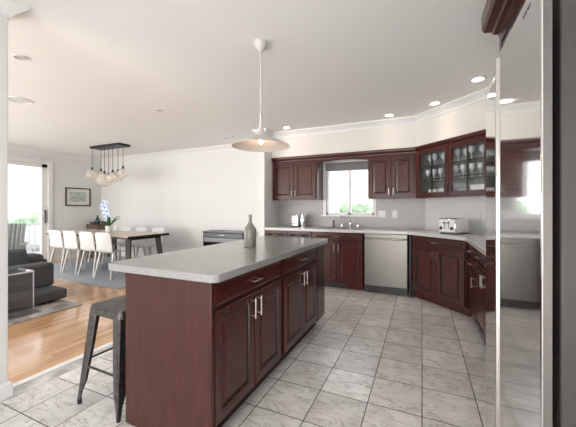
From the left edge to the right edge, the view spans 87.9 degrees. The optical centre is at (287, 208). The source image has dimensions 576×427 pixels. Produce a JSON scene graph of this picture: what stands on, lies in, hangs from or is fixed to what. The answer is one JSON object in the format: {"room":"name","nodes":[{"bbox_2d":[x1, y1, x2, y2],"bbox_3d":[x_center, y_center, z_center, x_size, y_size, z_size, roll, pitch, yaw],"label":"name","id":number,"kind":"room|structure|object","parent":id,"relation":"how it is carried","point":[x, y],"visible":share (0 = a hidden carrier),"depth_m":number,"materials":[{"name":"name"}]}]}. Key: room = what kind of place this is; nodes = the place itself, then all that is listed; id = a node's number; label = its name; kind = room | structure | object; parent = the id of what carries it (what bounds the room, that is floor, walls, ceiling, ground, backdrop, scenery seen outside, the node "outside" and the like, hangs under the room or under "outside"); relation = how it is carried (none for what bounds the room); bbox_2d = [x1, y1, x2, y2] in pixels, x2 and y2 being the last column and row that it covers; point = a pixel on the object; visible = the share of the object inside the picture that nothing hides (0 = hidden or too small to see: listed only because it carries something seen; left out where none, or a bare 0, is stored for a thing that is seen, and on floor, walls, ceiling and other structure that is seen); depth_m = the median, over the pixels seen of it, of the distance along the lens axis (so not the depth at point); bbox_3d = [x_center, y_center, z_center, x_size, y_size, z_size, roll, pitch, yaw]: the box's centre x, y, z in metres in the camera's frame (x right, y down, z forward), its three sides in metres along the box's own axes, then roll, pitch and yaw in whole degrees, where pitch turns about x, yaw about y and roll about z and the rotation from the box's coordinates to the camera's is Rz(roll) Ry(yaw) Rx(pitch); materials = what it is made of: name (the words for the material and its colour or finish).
{"room":"kitchen","nodes":[
{"label":"kitchen","id":0,"kind":"room"},
{"bbox_2d":[0,15,7,384],"bbox_3d":[-2.707,-0.055,0.139,0.105,2.580,4.040,0,0,24],"label":"wall pillar","id":1,"kind":"structure","parent":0,"point":[3,20],"depth_m":1.94,"materials":[{"name":"white paint"}]},
{"bbox_2d":[0,380,12,400],"bbox_3d":[-2.704,1.185,0.147,0.137,0.100,4.056,0,0,24],"label":"baseboard","id":2,"kind":"structure","parent":1,"relation":"attached to","point":[6,389],"depth_m":1.94,"materials":[{"name":"white paint"}]},
{"bbox_2d":[8,149,100,261],"bbox_3d":[-6.766,-0.055,4.402,0.150,2.580,8.500,0,0,24],"label":"wall","id":3,"kind":"structure","parent":0,"point":[67,172],"depth_m":7.36,"materials":[{"name":"white paint"}]},
{"bbox_2d":[8,156,52,261],"bbox_3d":[-6.210,0.065,5.545,0.130,2.340,3.220,0,0,24],"label":"door","id":4,"kind":"structure","parent":3,"relation":"in","point":[41,164],"depth_m":6.87,"materials":[{"name":"white paint"}]},
{"bbox_2d":[65,187,90,205],"bbox_3d":[-5.272,-0.290,7.519,0.025,0.450,0.600,0,0,24],"label":"framed picture","id":5,"kind":"object","parent":3,"relation":"attached to","point":[73,196],"visible":1,"depth_m":7.50,"materials":[{"name":"brown"}]},
{"bbox_2d":[70,192,85,201],"bbox_3d":[-5.275,-0.290,7.520,0.002,0.240,0.380,0,0,24],"label":"print","id":6,"kind":"object","parent":5,"relation":"attached to","point":[74,196],"depth_m":7.51},
{"bbox_2d":[8,254,132,383],"bbox_3d":[-4.357,1.285,3.322,5.430,0.100,8.500,0,0,24],"label":"floor","id":7,"kind":"structure","parent":0,"point":[36,345],"depth_m":2.93,"materials":[{"name":"brown wood"}]},
{"bbox_2d":[8,299,81,325],"bbox_3d":[-4.756,1.229,2.800,3.030,0.012,3.620,0,0,24],"label":"area rug","id":8,"kind":"object","parent":7,"relation":"on","point":[46,308],"visible":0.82,"depth_m":3.58,"materials":[{"name":"grey carpet"}]},
{"bbox_2d":[8,268,40,318],"bbox_3d":[-3.287,0.986,3.339,0.530,0.475,0.685,0,0,24],"label":"side table","id":9,"kind":"object","parent":8,"relation":"on","point":[16,271],"visible":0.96,"depth_m":3.61,"materials":[{"name":"metal"}]},
{"bbox_2d":[8,253,66,310],"bbox_3d":[-3.947,0.950,3.248,1.180,0.545,2.580,0,0,24],"label":"sofa","id":10,"kind":"object","parent":8,"relation":"on","point":[20,286],"visible":0.77,"depth_m":3.88,"materials":[{"name":"grey fabric"}]},
{"bbox_2d":[8,249,28,265],"bbox_3d":[-3.842,0.735,4.045,0.183,0.329,0.550,0,0,24],"label":"sofa cushion","id":11,"kind":"object","parent":10,"relation":"on","point":[16,256],"visible":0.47,"depth_m":4.14,"materials":[{"name":"grey fabric"}]},
{"bbox_2d":[54,257,125,288],"bbox_3d":[-3.626,1.229,6.091,3.100,0.012,1.950,0,0,24],"label":"area rug","id":12,"kind":"object","parent":7,"relation":"on","point":[102,279],"visible":0.26,"depth_m":5.46,"materials":[{"name":"grey carpet"}]},
{"bbox_2d":[49,230,83,271],"bbox_3d":[-4.457,0.819,5.997,0.405,0.813,0.488,0,0,21],"label":"dining chair","id":13,"kind":"object","parent":12,"relation":"on","point":[55,236],"visible":0.66,"depth_m":5.79,"materials":[{"name":"white plastic"}]},
{"bbox_2d":[62,231,98,274],"bbox_3d":[-4.023,0.819,5.791,0.405,0.813,0.488,0,0,21],"label":"dining chair","id":14,"kind":"object","parent":12,"relation":"on","point":[70,239],"visible":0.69,"depth_m":5.60,"materials":[{"name":"white plastic"}]},
{"bbox_2d":[78,232,114,276],"bbox_3d":[-3.570,0.819,5.577,0.405,0.813,0.488,0,0,20],"label":"dining chair","id":15,"kind":"object","parent":12,"relation":"on","point":[87,243],"visible":0.67,"depth_m":5.38,"materials":[{"name":"white plastic"}]},
{"bbox_2d":[88,226,117,262],"bbox_3d":[-4.225,0.819,6.858,0.405,0.813,0.488,0,0,21],"label":"dining chair","id":16,"kind":"object","parent":12,"relation":"on","point":[114,227],"visible":0.09,"depth_m":6.99,"materials":[{"name":"white plastic"}]},
{"bbox_2d":[45,229,168,277],"bbox_3d":[-3.674,0.854,6.052,2.444,0.738,0.920,0,0,24],"label":"dining table","id":17,"kind":"object","parent":12,"relation":"on","point":[128,236],"visible":0.66,"depth_m":5.79,"materials":[{"name":"brown wood"}]},
{"bbox_2d":[100,200,119,232],"bbox_3d":[-3.607,0.152,6.075,0.482,0.665,0.367,0,0,24],"label":"potted orchid","id":18,"kind":"object","parent":17,"relation":"on","point":[109,228],"visible":1,"depth_m":6.03,"materials":[{"name":"white plant"}]},
{"bbox_2d":[94,232,124,279],"bbox_3d":[-3.140,0.819,5.363,0.405,0.813,0.488,0,0,18],"label":"dining chair","id":19,"kind":"object","parent":12,"relation":"on","point":[103,240],"visible":0.87,"depth_m":5.17,"materials":[{"name":"white plastic"}]},
{"bbox_2d":[102,226,131,263],"bbox_3d":[-3.795,0.819,6.666,0.405,0.813,0.488,0,0,27],"label":"dining chair","id":20,"kind":"object","parent":12,"relation":"on","point":[126,228],"visible":0.43,"depth_m":6.84,"materials":[{"name":"white plastic"}]},
{"bbox_2d":[117,227,146,260],"bbox_3d":[-3.349,0.819,6.465,0.405,0.813,0.488,0,0,25],"label":"dining chair","id":21,"kind":"object","parent":12,"relation":"on","point":[141,229],"visible":0.57,"depth_m":6.59,"materials":[{"name":"white plastic"}]},
{"bbox_2d":[135,228,164,257],"bbox_3d":[-2.874,0.819,6.253,0.405,0.813,0.488,0,0,22],"label":"dining chair","id":22,"kind":"object","parent":12,"relation":"on","point":[153,242],"visible":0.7,"depth_m":6.36,"materials":[{"name":"white plastic"}]},
{"bbox_2d":[86,224,109,256],"bbox_3d":[-4.917,0.823,7.776,0.447,0.825,0.376,0,0,24],"label":"sideboard","id":23,"kind":"object","parent":7,"relation":"on","point":[98,226],"visible":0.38,"depth_m":7.63,"materials":[{"name":"brown wood"}]},
{"bbox_2d":[202,230,243,245],"bbox_3d":[-1.234,0.848,6.123,1.000,0.775,0.394,0,0,24],"label":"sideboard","id":24,"kind":"object","parent":7,"relation":"on","point":[210,237],"visible":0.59,"depth_m":6.01,"materials":[{"name":"grey metal"}]},
{"bbox_2d":[101,149,258,254],"bbox_3d":[-2.637,-0.055,7.099,5.480,2.580,0.200,0,0,24],"label":"wall","id":25,"kind":"structure","parent":0,"point":[185,195],"depth_m":6.89,"materials":[{"name":"white paint"}]},
{"bbox_2d":[53,252,147,260],"bbox_3d":[-2.799,1.185,6.421,5.440,0.100,1.170,0,0,24],"label":"baseboard","id":26,"kind":"structure","parent":25,"relation":"attached to","point":[56,258],"depth_m":7.43,"materials":[{"name":"white paint"}]},
{"bbox_2d":[0,286,485,426],"bbox_3d":[-0.096,1.285,1.303,3.640,0.100,8.300,0,0,24],"label":"floor","id":27,"kind":"structure","parent":0,"point":[372,359],"depth_m":2.16,"materials":[{"name":"tile"}]},
{"bbox_2d":[77,295,125,422],"bbox_3d":[-1.068,0.925,1.982,0.404,0.621,0.403,0,0,26],"label":"bar stool","id":28,"kind":"object","parent":27,"relation":"on","point":[114,308],"visible":0.56,"depth_m":1.80,"materials":[{"name":"grey metal"}]},
{"bbox_2d":[108,236,327,426],"bbox_3d":[-0.323,0.778,2.468,0.803,0.914,1.910,0,0,24],"label":"kitchen island","id":29,"kind":"object","parent":27,"relation":"on","point":[206,326],"visible":1,"depth_m":1.67,"materials":[{"name":"brown wood"}]},
{"bbox_2d":[108,236,327,282],"bbox_3d":[-0.323,0.342,2.468,0.803,0.042,1.910,0,0,24],"label":"island countertop","id":30,"kind":"structure","parent":29,"relation":"on","point":[215,263],"depth_m":1.88,"materials":[{"name":"grey stone"}]},
{"bbox_2d":[244,215,255,247],"bbox_3d":[-0.316,0.186,2.498,0.104,0.270,0.104,0,0,24],"label":"bottle","id":31,"kind":"object","parent":30,"relation":"on","point":[249,230],"visible":1,"depth_m":2.46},
{"bbox_2d":[265,230,312,237],"bbox_3d":[0.106,0.799,5.189,0.860,0.872,0.643,0,0,24],"label":"base cabinet","id":32,"kind":"object","parent":27,"relation":"on","point":[278,233],"visible":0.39,"depth_m":4.92,"materials":[{"name":"brown wood"}]},
{"bbox_2d":[313,232,364,289],"bbox_3d":[0.862,0.799,4.850,0.785,0.872,0.643,0,0,24],"label":"base cabinet","id":33,"kind":"object","parent":27,"relation":"on","point":[344,252],"visible":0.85,"depth_m":4.55,"materials":[{"name":"brown wood"}]},
{"bbox_2d":[325,282,346,287],"bbox_3d":[0.726,1.188,4.677,0.400,0.055,0.006,0,0,24],"label":"floor vent","id":34,"kind":"object","parent":33,"relation":"attached to","point":[326,283],"visible":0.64,"depth_m":4.66,"materials":[{"name":"black metal"}]},
{"bbox_2d":[365,233,408,295],"bbox_3d":[1.503,0.801,4.527,0.590,0.868,0.624,0,0,24],"label":"dishwasher","id":35,"kind":"object","parent":27,"relation":"on","point":[386,255],"visible":0.95,"depth_m":4.28,"materials":[{"name":"silver metal"}]},
{"bbox_2d":[409,235,412,296],"bbox_3d":[1.826,0.799,4.442,0.030,0.872,0.600,0,0,24],"label":"filler panel","id":36,"kind":"object","parent":27,"relation":"on","point":[410,236],"visible":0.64,"depth_m":4.17,"materials":[{"name":"black wood"}]},
{"bbox_2d":[413,235,471,316],"bbox_3d":[2.049,0.799,3.826,0.473,0.872,0.810,0,0,-21],"label":"base cabinet","id":37,"kind":"object","parent":27,"relation":"on","point":[440,266],"visible":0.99,"depth_m":3.69,"materials":[{"name":"brown wood"}]},
{"bbox_2d":[467,243,477,323],"bbox_3d":[2.162,0.799,2.987,0.633,0.872,0.500,0,0,24],"label":"base cabinet","id":38,"kind":"object","parent":27,"relation":"on","point":[471,250],"visible":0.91,"depth_m":3.04,"materials":[{"name":"brown wood"}]},
{"bbox_2d":[475,249,485,345],"bbox_3d":[1.864,0.799,2.321,0.633,0.872,0.950,0,0,24],"label":"base cabinet","id":39,"kind":"object","parent":27,"relation":"on","point":[481,264],"visible":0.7,"depth_m":2.58,"materials":[{"name":"brown wood"}]},
{"bbox_2d":[263,225,485,255],"bbox_3d":[1.368,0.342,3.942,1.996,0.042,4.485,0,0,-29],"label":"countertop","id":40,"kind":"structure","parent":39,"relation":"on","point":[478,241],"depth_m":4.21,"materials":[{"name":"stone"}]},
{"bbox_2d":[291,215,299,226],"bbox_3d":[0.139,0.221,5.273,0.140,0.200,0.160,0,0,16],"label":"knife block","id":41,"kind":"object","parent":40,"relation":"on","point":[295,218],"visible":0.93,"depth_m":5.21,"materials":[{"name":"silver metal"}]},
{"bbox_2d":[300,212,305,226],"bbox_3d":[0.262,0.194,5.219,0.096,0.255,0.096,0,0,24],"label":"canister","id":42,"kind":"object","parent":40,"relation":"on","point":[302,214],"visible":0.96,"depth_m":5.18,"materials":[{"name":"silver metal"}]},
{"bbox_2d":[320,227,362,229],"bbox_3d":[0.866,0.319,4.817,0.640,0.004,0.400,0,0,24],"label":"sink","id":43,"kind":"object","parent":40,"relation":"in","point":[324,227],"visible":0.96,"depth_m":4.74,"materials":[{"name":"silver metal"}]},
{"bbox_2d":[340,214,345,226],"bbox_3d":[0.904,0.208,5.044,0.144,0.226,0.101,0,0,-31],"label":"faucet","id":44,"kind":"object","parent":40,"relation":"on","point":[341,216],"visible":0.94,"depth_m":5.07,"materials":[{"name":"silver metal"}]},
{"bbox_2d":[439,218,468,234],"bbox_3d":[2.099,0.223,3.801,0.331,0.196,0.228,0,0,-30],"label":"toaster","id":45,"kind":"object","parent":40,"relation":"on","point":[455,226],"visible":1,"depth_m":3.72,"materials":[{"name":"silver metal"}]},
{"bbox_2d":[481,0,525,52],"bbox_3d":[1.279,0.000,1.117,0.720,2.470,1.525,0,0,24],"label":"tall cabinet","id":46,"kind":"object","parent":27,"relation":"on","point":[498,17],"visible":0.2,"depth_m":1.73,"materials":[{"name":"brown wood"}]},
{"bbox_2d":[486,0,575,426],"bbox_3d":[1.125,0.345,0.939,0.807,1.780,0.936,0,0,24],"label":"refrigerator","id":47,"kind":"object","parent":27,"relation":"on","point":[531,100],"visible":1,"depth_m":0.72,"materials":[{"name":"metal"}]},
{"bbox_2d":[8,0,498,157],"bbox_3d":[-2.612,-1.395,2.486,9.300,0.100,8.600,0,0,24],"label":"ceiling","id":48,"kind":"structure","parent":0,"point":[96,72],"depth_m":2.79,"materials":[{"name":"white paint"}]},
{"bbox_2d":[0,0,31,20],"bbox_3d":[-2.689,-1.295,0.180,0.285,0.100,4.130,0,0,24],"label":"trim","id":49,"kind":"structure","parent":48,"relation":"attached to","point":[9,9],"depth_m":1.94,"materials":[{"name":"white paint"}]},
{"bbox_2d":[8,96,32,103],"bbox_3d":[-3.326,-1.339,3.704,0.260,0.009,0.260,0,0,24],"label":"ceiling speaker","id":50,"kind":"object","parent":48,"relation":"attached to","point":[10,98],"visible":0.91,"depth_m":3.71,"materials":[{"name":"white paint"}]},
{"bbox_2d":[8,97,30,102],"bbox_3d":[-3.326,-1.341,3.704,0.226,0.001,0.226,0,0,24],"label":"grille","id":51,"kind":"object","parent":50,"relation":"attached to","point":[14,99],"depth_m":3.70,"materials":[{"name":"white plastic"}]},
{"bbox_2d":[13,54,28,60],"bbox_3d":[-2.372,-1.339,2.655,0.110,0.009,0.110,0,0,24],"label":"recessed light","id":52,"kind":"object","parent":48,"relation":"in","point":[17,56],"visible":1,"depth_m":2.65,"materials":[{"name":"white paint"}]},
{"bbox_2d":[14,55,27,59],"bbox_3d":[-2.372,-1.341,2.655,0.096,0.001,0.096,0,0,24],"label":"grille","id":53,"kind":"object","parent":52,"relation":"attached to","point":[20,57],"depth_m":2.65,"materials":[{"name":"grey plastic"}]},
{"bbox_2d":[90,143,129,186],"bbox_3d":[-3.871,-0.902,6.406,1.045,0.885,0.415,0,0,24],"label":"chandelier","id":54,"kind":"object","parent":48,"relation":"hanging from","point":[104,147],"visible":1,"depth_m":6.35,"materials":[{"name":"black metal"}]},
{"bbox_2d":[222,136,234,138],"bbox_3d":[-1.126,-1.339,5.655,0.260,0.009,0.260,0,0,24],"label":"ceiling speaker","id":55,"kind":"object","parent":48,"relation":"attached to","point":[223,137],"visible":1,"depth_m":5.64,"materials":[{"name":"white paint"}]},
{"bbox_2d":[231,38,289,151],"bbox_3d":[-0.218,-0.921,2.410,0.468,0.847,0.468,0,0,24],"label":"pendant lamp","id":56,"kind":"object","parent":48,"relation":"hanging from","point":[260,142],"visible":1,"depth_m":2.40,"materials":[{"name":"white metal"}]},
{"bbox_2d":[384,113,394,116],"bbox_3d":[1.456,-1.341,4.301,0.156,0.007,0.156,0,0,24],"label":"recessed light","id":57,"kind":"object","parent":48,"relation":"in","point":[389,114],"visible":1,"depth_m":4.30,"materials":[{"name":"white paint"}]},
{"bbox_2d":[428,101,441,105],"bbox_3d":[1.875,-1.341,3.817,0.156,0.007,0.156,0,0,24],"label":"recessed light","id":58,"kind":"object","parent":48,"relation":"in","point":[433,103],"visible":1,"depth_m":3.82,"materials":[{"name":"white paint"}]},
{"bbox_2d":[469,76,486,82],"bbox_3d":[1.972,-1.341,3.105,0.156,0.007,0.156,0,0,24],"label":"recessed light","id":59,"kind":"object","parent":48,"relation":"in","point":[478,78],"visible":1,"depth_m":3.10,"materials":[{"name":"white paint"}]},
{"bbox_2d":[259,152,279,235],"bbox_3d":[-0.250,-0.055,5.591,0.110,2.580,1.000,0,0,24],"label":"wall","id":60,"kind":"structure","parent":0,"point":[268,207],"depth_m":5.18,"materials":[{"name":"white paint"}]},
{"bbox_2d":[0,345,112,402],"bbox_3d":[-1.811,1.284,2.072,0.120,0.102,8.300,0,0,24],"label":"trim","id":61,"kind":"structure","parent":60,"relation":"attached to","point":[51,375],"depth_m":2.21,"materials":[{"name":"stone"}]},
{"bbox_2d":[13,341,112,387],"bbox_3d":[-1.893,1.282,2.109,0.060,0.106,8.300,0,0,24],"label":"trim","id":62,"kind":"structure","parent":60,"relation":"attached to","point":[53,368],"depth_m":2.31,"materials":[{"name":"white paint"}]},
{"bbox_2d":[281,159,397,228],"bbox_3d":[1.029,-0.055,5.243,2.510,2.580,0.190,0,0,24],"label":"wall","id":63,"kind":"structure","parent":0,"point":[349,160],"depth_m":5.18,"materials":[{"name":"white paint"}]},
{"bbox_2d":[273,160,322,200],"bbox_3d":[0.159,-0.507,5.324,0.845,0.715,0.353,0,0,24],"label":"upper cabinet","id":64,"kind":"object","parent":63,"relation":"attached to","point":[294,180],"visible":0.98,"depth_m":5.18,"materials":[{"name":"brown wood"}]},
{"bbox_2d":[317,156,367,162],"bbox_3d":[0.873,-0.815,4.863,0.835,0.100,0.020,0,0,24],"label":"window valance","id":65,"kind":"object","parent":64,"relation":"attached to","point":[363,157],"visible":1,"depth_m":4.85,"materials":[{"name":"brown wood"}]},
{"bbox_2d":[321,162,377,216],"bbox_3d":[1.055,-0.347,5.149,0.965,0.975,0.140,0,0,24],"label":"window","id":66,"kind":"structure","parent":63,"relation":"in","point":[329,214],"depth_m":5.17,"materials":[{"name":"white paint"}]},
{"bbox_2d":[325,161,367,171],"bbox_3d":[1.032,-0.710,5.078,0.800,0.154,0.072,0,0,24],"label":"roller blind","id":67,"kind":"object","parent":66,"relation":"attached to","point":[362,165],"visible":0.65,"depth_m":5.06,"materials":[{"name":"grey fabric"}]},
{"bbox_2d":[280,198,424,228],"bbox_3d":[0.990,0.028,5.153,2.502,0.586,0.009,0,0,24],"label":"backsplash","id":68,"kind":"structure","parent":63,"relation":"attached to","point":[410,212],"depth_m":4.97,"materials":[{"name":"white tile"}]},
{"bbox_2d":[378,210,385,217],"bbox_3d":[1.538,0.090,4.898,0.118,0.116,0.009,0,0,24],"label":"light switch","id":69,"kind":"object","parent":63,"relation":"attached to","point":[381,213],"visible":1,"depth_m":4.89,"materials":[{"name":"white plastic"}]},
{"bbox_2d":[368,153,415,198],"bbox_3d":[1.623,-0.507,4.668,0.695,0.715,0.353,0,0,24],"label":"upper cabinet","id":70,"kind":"object","parent":63,"relation":"attached to","point":[393,176],"visible":1,"depth_m":4.53,"materials":[{"name":"brown wood"}]},
{"bbox_2d":[392,210,396,217],"bbox_3d":[1.720,0.090,4.816,0.072,0.116,0.008,0,0,24],"label":"power outlet","id":71,"kind":"object","parent":63,"relation":"attached to","point":[394,212],"visible":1,"depth_m":4.82,"materials":[{"name":"white plastic"}]},
{"bbox_2d":[272,99,486,157],"bbox_3d":[1.473,-1.117,3.978,1.796,0.455,4.519,0,0,-28],"label":"wall","id":72,"kind":"structure","parent":0,"point":[471,118],"depth_m":4.53,"materials":[{"name":"white paint"}]},
{"bbox_2d":[8,74,494,161],"bbox_3d":[-2.792,-1.295,2.511,8.650,0.100,8.300,0,0,24],"label":"trim","id":73,"kind":"structure","parent":72,"relation":"attached to","point":[482,94],"depth_m":4.93,"materials":[{"name":"white paint"}]},
{"bbox_2d":[271,129,485,162],"bbox_3d":[1.181,-0.860,4.566,3.303,0.080,0.622,0,0,38],"label":"crown molding","id":74,"kind":"structure","parent":72,"relation":"attached to","point":[481,132],"depth_m":4.59,"materials":[{"name":"brown wood"}]},
{"bbox_3d":[-7.396,1.385,6.054,2.350,0.200,7.000,0,0,24],"label":"floor","id":75,"kind":"structure","parent":0,"visible":0},
{"bbox_2d":[8,223,28,249],"bbox_3d":[-6.420,0.820,6.942,0.546,0.930,0.625,0,0,-27],"label":"balcony chair","id":76,"kind":"object","parent":75,"relation":"on","point":[20,244],"visible":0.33,"depth_m":7.11,"materials":[{"name":"grey"}]},
{"bbox_2d":[11,223,39,252],"bbox_3d":[-7.629,0.930,7.183,0.060,1.050,4.930,0,0,24],"label":"balcony railing","id":77,"kind":"object","parent":75,"relation":"on","point":[29,224],"visible":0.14,"depth_m":8.26,"materials":[{"name":"white metal"}]},
{"label":"outside","id":78,"kind":"structure","parent":0,"visible":0},
{"bbox_3d":[-25.026,7.335,115.320,260.000,0.200,310.000,0,0,24],"label":"ground","id":79,"kind":"structure","parent":78,"visible":0},
{"bbox_2d":[8,211,39,231],"bbox_3d":[-25.681,3.722,30.151,5.784,7.043,5.695,0,0,24],"label":"tree","id":80,"kind":"object","parent":79,"relation":"on","point":[34,218],"visible":0.06,"depth_m":28.88,"materials":[{"name":"green plant"}]},
{"bbox_2d":[10,243,39,252],"bbox_3d":[-21.122,4.285,18.890,7.600,5.900,5.600,0,0,24],"label":"house","id":81,"kind":"structure","parent":79,"relation":"on","point":[27,245],"depth_m":19.51,"materials":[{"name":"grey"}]},
{"bbox_2d":[12,225,39,251],"bbox_3d":[-19.417,4.335,25.139,7.600,5.800,5.600,0,0,24],"label":"house","id":82,"kind":"structure","parent":79,"relation":"on","point":[37,227],"depth_m":23.67,"materials":[{"name":"grey"}]},
{"bbox_2d":[339,202,370,212],"bbox_3d":[8.123,3.226,35.867,3.784,8.030,5.671,0,0,24],"label":"tree","id":83,"kind":"object","parent":79,"relation":"on","point":[361,207],"visible":0.12,"depth_m":34.82,"materials":[{"name":"green plant"}]},
{"bbox_3d":[2.488,-0.055,4.024,1.150,2.580,1.220,0,0,24],"label":"wall","id":84,"kind":"structure","parent":0,"visible":0},
{"bbox_2d":[416,135,485,198],"bbox_3d":[2.171,-0.507,3.988,0.356,0.715,1.375,0,0,-21],"label":"upper cabinet","id":85,"kind":"object","parent":84,"relation":"attached to","point":[448,181],"visible":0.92,"depth_m":3.92,"materials":[{"name":"brown wood"}]},
{"bbox_2d":[433,154,437,164],"bbox_3d":[2.069,-0.682,4.213,0.072,0.171,0.070,0,0,24],"label":"wine glass","id":86,"kind":"object","parent":85,"relation":"on","point":[435,156],"visible":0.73,"depth_m":4.19,"materials":[{"name":"clear glass"}]},
{"bbox_2d":[438,168,443,179],"bbox_3d":[2.105,-0.467,4.119,0.072,0.162,0.070,0,0,24],"label":"wine glass","id":87,"kind":"object","parent":85,"relation":"on","point":[440,171],"visible":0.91,"depth_m":4.10,"materials":[{"name":"clear glass"}]},
{"bbox_2d":[438,188,455,191],"bbox_3d":[2.164,-0.226,4.074,0.120,0.110,0.180,0,0,-21],"label":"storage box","id":88,"kind":"object","parent":85,"relation":"in","point":[439,189],"visible":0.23,"depth_m":4.07,"materials":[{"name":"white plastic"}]},
{"bbox_2d":[421,158,483,168],"bbox_3d":[2.251,-0.592,3.909,0.245,0.006,1.130,0,0,-21],"label":"shelf","id":89,"kind":"object","parent":85,"relation":"attached to","point":[475,161],"depth_m":3.91,"materials":[{"name":"clear glass"}]},
{"bbox_2d":[422,175,483,182],"bbox_3d":[2.251,-0.382,3.909,0.245,0.006,1.130,0,0,-21],"label":"shelf","id":90,"kind":"object","parent":85,"relation":"attached to","point":[475,178],"depth_m":3.91,"materials":[{"name":"clear glass"}]},
{"bbox_2d":[453,165,458,177],"bbox_3d":[2.189,-0.474,3.898,0.072,0.176,0.070,0,0,24],"label":"wine glass","id":91,"kind":"object","parent":85,"relation":"on","point":[455,167],"visible":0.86,"depth_m":3.88,"materials":[{"name":"clear glass"}]},
{"bbox_2d":[455,149,460,156],"bbox_3d":[2.226,-0.683,3.914,0.072,0.175,0.070,0,0,24],"label":"wine glass","id":92,"kind":"object","parent":85,"relation":"on","point":[457,151],"visible":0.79,"depth_m":3.89,"materials":[{"name":"clear glass"}]},
{"bbox_2d":[460,164,465,177],"bbox_3d":[2.226,-0.472,3.801,0.072,0.172,0.070,0,0,24],"label":"wine glass","id":93,"kind":"object","parent":85,"relation":"on","point":[462,166],"visible":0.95,"depth_m":3.78,"materials":[{"name":"clear glass"}]},
{"bbox_2d":[463,148,468,159],"bbox_3d":[2.266,-0.680,3.809,0.072,0.168,0.070,0,0,24],"label":"wine glass","id":94,"kind":"object","parent":85,"relation":"on","point":[464,149],"visible":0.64,"depth_m":3.79,"materials":[{"name":"clear glass"}]},
{"bbox_2d":[468,146,474,158],"bbox_3d":[2.267,-0.683,3.693,0.072,0.173,0.070,0,0,24],"label":"wine glass","id":95,"kind":"object","parent":85,"relation":"on","point":[471,149],"visible":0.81,"depth_m":3.67,"materials":[{"name":"clear glass"}]},
{"bbox_2d":[469,163,474,176],"bbox_3d":[2.269,-0.472,3.687,0.072,0.171,0.070,0,0,24],"label":"wine glass","id":96,"kind":"object","parent":85,"relation":"on","point":[471,165],"visible":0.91,"depth_m":3.67,"materials":[{"name":"clear glass"}]},
{"bbox_2d":[470,184,483,189],"bbox_3d":[2.335,-0.231,3.626,0.100,0.120,0.200,0,0,-21],"label":"storage box","id":97,"kind":"object","parent":85,"relation":"in","point":[478,186],"visible":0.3,"depth_m":3.61,"materials":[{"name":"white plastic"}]},
{"bbox_2d":[477,162,483,175],"bbox_3d":[2.308,-0.467,3.584,0.072,0.162,0.070,0,0,24],"label":"wine glass","id":98,"kind":"object","parent":85,"relation":"on","point":[480,165],"visible":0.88,"depth_m":3.56,"materials":[{"name":"clear glass"}]},
{"bbox_2d":[479,144,483,156],"bbox_3d":[2.345,-0.681,3.602,0.072,0.170,0.070,0,0,24],"label":"wine glass","id":99,"kind":"object","parent":85,"relation":"on","point":[481,147],"visible":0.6,"depth_m":3.59,"materials":[{"name":"clear glass"}]},
{"bbox_2d":[425,196,485,233],"bbox_3d":[2.394,0.068,3.959,0.010,0.506,1.457,0,0,-21],"label":"backsplash","id":100,"kind":"structure","parent":84,"relation":"attached to","point":[435,208],"depth_m":4.11,"materials":[{"name":"white tile"}]},
{"bbox_2d":[457,212,461,217],"bbox_3d":[2.338,0.105,4.078,0.009,0.116,0.072,0,0,-21],"label":"power outlet","id":101,"kind":"object","parent":84,"relation":"attached to","point":[459,214],"visible":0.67,"depth_m":4.07,"materials":[{"name":"white plastic"}]},
{"bbox_2d":[475,212,479,220],"bbox_3d":[2.430,0.105,3.835,0.008,0.116,0.072,0,0,-21],"label":"power outlet","id":102,"kind":"object","parent":84,"relation":"attached to","point":[477,214],"visible":1,"depth_m":3.83,"materials":[{"name":"white plastic"}]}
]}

